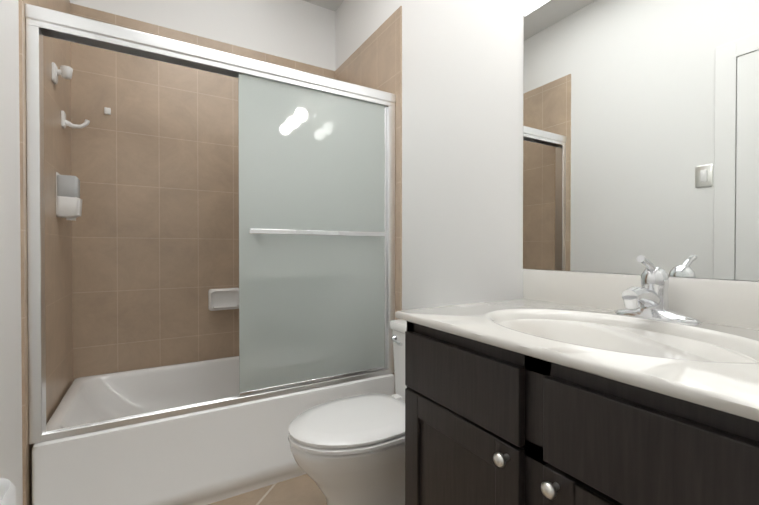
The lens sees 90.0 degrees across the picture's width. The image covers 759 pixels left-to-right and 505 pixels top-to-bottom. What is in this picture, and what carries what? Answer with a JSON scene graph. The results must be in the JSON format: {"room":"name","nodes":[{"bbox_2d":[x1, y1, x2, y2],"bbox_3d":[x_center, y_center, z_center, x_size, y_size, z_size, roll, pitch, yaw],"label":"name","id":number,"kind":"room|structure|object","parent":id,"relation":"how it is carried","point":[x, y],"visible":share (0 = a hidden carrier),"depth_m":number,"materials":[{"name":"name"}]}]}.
{"room":"bathroom","nodes":[
{"label":"bathroom","id":0,"kind":"room"},
{"bbox_2d":[0,0,22,504],"bbox_3d":[-0.948,-0.334,0.750,0.100,2.750,2.975,0,1,-30],"label":"wall","id":1,"kind":"structure","parent":0,"point":[10,373],"depth_m":1.17,"materials":[{"name":"white paint"}]},
{"bbox_2d":[19,0,72,504],"bbox_3d":[-1.393,-0.127,1.614,0.008,2.320,0.839,0,1,-30],"label":"wall tile","id":2,"kind":"structure","parent":1,"relation":"attached to","point":[58,280],"depth_m":1.59,"materials":[{"name":"beige tile"}]},
{"bbox_2d":[52,62,72,83],"bbox_3d":[-1.367,-0.767,1.640,0.067,0.080,0.052,0,1,-30],"label":"bracket","id":3,"kind":"object","parent":2,"relation":"attached to","point":[64,72],"visible":1,"depth_m":1.63,"materials":[{"name":"white plastic"}]},
{"bbox_2d":[56,172,81,220],"bbox_3d":[-1.395,-0.249,1.709,0.084,0.207,0.076,0,1,-30],"label":"soap dispenser","id":4,"kind":"object","parent":2,"relation":"attached to","point":[68,203],"visible":1,"depth_m":1.68,"materials":[{"name":"white plastic"}]},
{"bbox_2d":[61,110,89,128],"bbox_3d":[-1.440,-0.623,1.804,0.105,0.076,0.044,0,1,-30],"label":"towel hook","id":5,"kind":"object","parent":2,"relation":"attached to","point":[64,122],"visible":1,"depth_m":1.78,"materials":[{"name":"white plastic"}]},
{"bbox_2d":[69,0,335,70],"bbox_3d":[-0.988,-0.348,2.395,1.500,2.750,0.100,0,1,-30],"label":"wall","id":6,"kind":"structure","parent":0,"point":[301,31],"depth_m":2.43,"materials":[{"name":"white paint"}]},
{"bbox_2d":[70,3,334,380],"bbox_3d":[-0.960,-0.133,2.350,1.484,2.320,0.008,0,1,-30],"label":"wall tile","id":7,"kind":"structure","parent":6,"relation":"attached to","point":[155,224],"depth_m":2.15,"materials":[{"name":"beige tile"}]},
{"bbox_2d":[104,107,110,114],"bbox_3d":[-1.461,-0.760,2.038,0.029,0.034,0.011,0,1,-30],"label":"clip","id":8,"kind":"object","parent":7,"relation":"attached to","point":[107,110],"visible":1,"depth_m":2.03,"materials":[{"name":"white plastic"}]},
{"bbox_2d":[208,288,238,310],"bbox_3d":[-0.938,0.287,2.312,0.184,0.132,0.086,0,1,-30],"label":"soap dish","id":9,"kind":"object","parent":7,"relation":"attached to","point":[223,299],"visible":0.85,"depth_m":2.32,"materials":[{"name":"white ceramic"}]},
{"bbox_2d":[208,474,326,504],"bbox_3d":[-0.259,1.067,1.168,1.700,0.060,2.975,0,1,-30],"label":"floor","id":10,"kind":"structure","parent":0,"point":[304,489],"depth_m":1.61,"materials":[{"name":"tile"}]},
{"bbox_2d":[0,478,15,504],"bbox_3d":[-0.560,0.699,0.422,0.168,0.690,0.358,0,1,-30],"label":"waste bin","id":11,"kind":"object","parent":10,"relation":"on","point":[7,491],"visible":1,"depth_m":0.57,"materials":[{"name":"white plastic"}]},
{"bbox_2d":[32,356,394,504],"bbox_3d":[-0.749,0.839,2.000,1.480,0.382,0.820,0,1,-30],"label":"bathtub","id":12,"kind":"object","parent":10,"relation":"on","point":[207,457],"visible":0.67,"depth_m":1.59,"materials":[{"name":"white ceramic"}]},
{"bbox_2d":[25,3,395,443],"bbox_3d":[-0.570,-0.097,1.685,1.484,1.494,0.068,0,1,-30],"label":"shower frame","id":13,"kind":"object","parent":12,"relation":"on","point":[41,22],"visible":0.96,"depth_m":1.40,"materials":[{"name":"silver metal"}]},
{"bbox_2d":[238,72,384,392],"bbox_3d":[-0.292,-0.088,1.848,0.753,1.434,0.032,0,1,-30],"label":"glass panels","id":14,"kind":"object","parent":13,"relation":"attached to","point":[311,307],"visible":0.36,"depth_m":1.80,"materials":[{"name":"glass"}]},
{"bbox_2d":[239,105,387,395],"bbox_3d":[-0.280,-0.082,1.831,0.757,1.426,0.077,0,1,-30],"label":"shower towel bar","id":15,"kind":"object","parent":14,"relation":"attached to","point":[303,232],"visible":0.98,"depth_m":1.92,"materials":[{"name":"silver metal"}]},
{"bbox_2d":[288,319,406,504],"bbox_3d":[0.006,0.671,1.469,0.721,0.727,0.420,0,1,-30],"label":"toilet","id":16,"kind":"object","parent":10,"relation":"on","point":[350,450],"visible":0.48,"depth_m":1.31,"materials":[{"name":"white ceramic"}]},
{"bbox_2d":[395,255,758,504],"bbox_3d":[0.489,0.524,0.817,0.560,1.033,0.856,0,1,-30],"label":"bathroom vanity","id":17,"kind":"object","parent":10,"relation":"on","point":[565,388],"visible":1,"depth_m":0.72,"materials":[{"name":"brown wood"}]},
{"bbox_2d":[395,269,758,421],"bbox_3d":[0.494,0.177,0.817,0.545,0.228,0.856,0,1,-30],"label":"countertop","id":18,"kind":"structure","parent":17,"relation":"on","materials":[{"name":"white stone"}]},
{"bbox_2d":[615,255,700,325],"bbox_3d":[0.625,0.084,0.893,0.161,0.155,0.181,0,1,-30],"label":"faucet","id":19,"kind":"object","parent":18,"relation":"on","point":[647,304],"depth_m":0.89,"materials":[{"name":"silver metal"}]},
{"bbox_2d":[303,0,343,11],"bbox_3d":[-0.259,-1.742,1.143,1.700,0.060,2.975,0,1,-30],"label":"ceiling","id":20,"kind":"structure","parent":0,"point":[333,5],"depth_m":2.63,"materials":[{"name":"white paint"}]},
{"bbox_2d":[335,0,758,309],"bbox_3d":[0.431,-0.341,1.561,0.100,2.750,2.975,0,1,-30],"label":"wall","id":21,"kind":"structure","parent":0,"point":[462,147],"depth_m":1.62,"materials":[{"name":"white paint"}]},
{"bbox_2d":[335,6,401,393],"bbox_3d":[-0.102,-0.133,2.363,0.008,2.320,0.855,0,1,-30],"label":"wall tile","id":22,"kind":"structure","parent":21,"relation":"attached to","point":[373,60],"depth_m":2.06,"materials":[{"name":"beige tile"}]},
{"bbox_2d":[523,0,758,280],"bbox_3d":[0.725,-0.510,0.954,0.005,1.140,0.868,0,1,-30],"label":"mirror","id":23,"kind":"object","parent":21,"relation":"attached to","point":[641,127],"visible":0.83,"depth_m":1.00,"materials":[{"name":"clear glass"}]}
]}

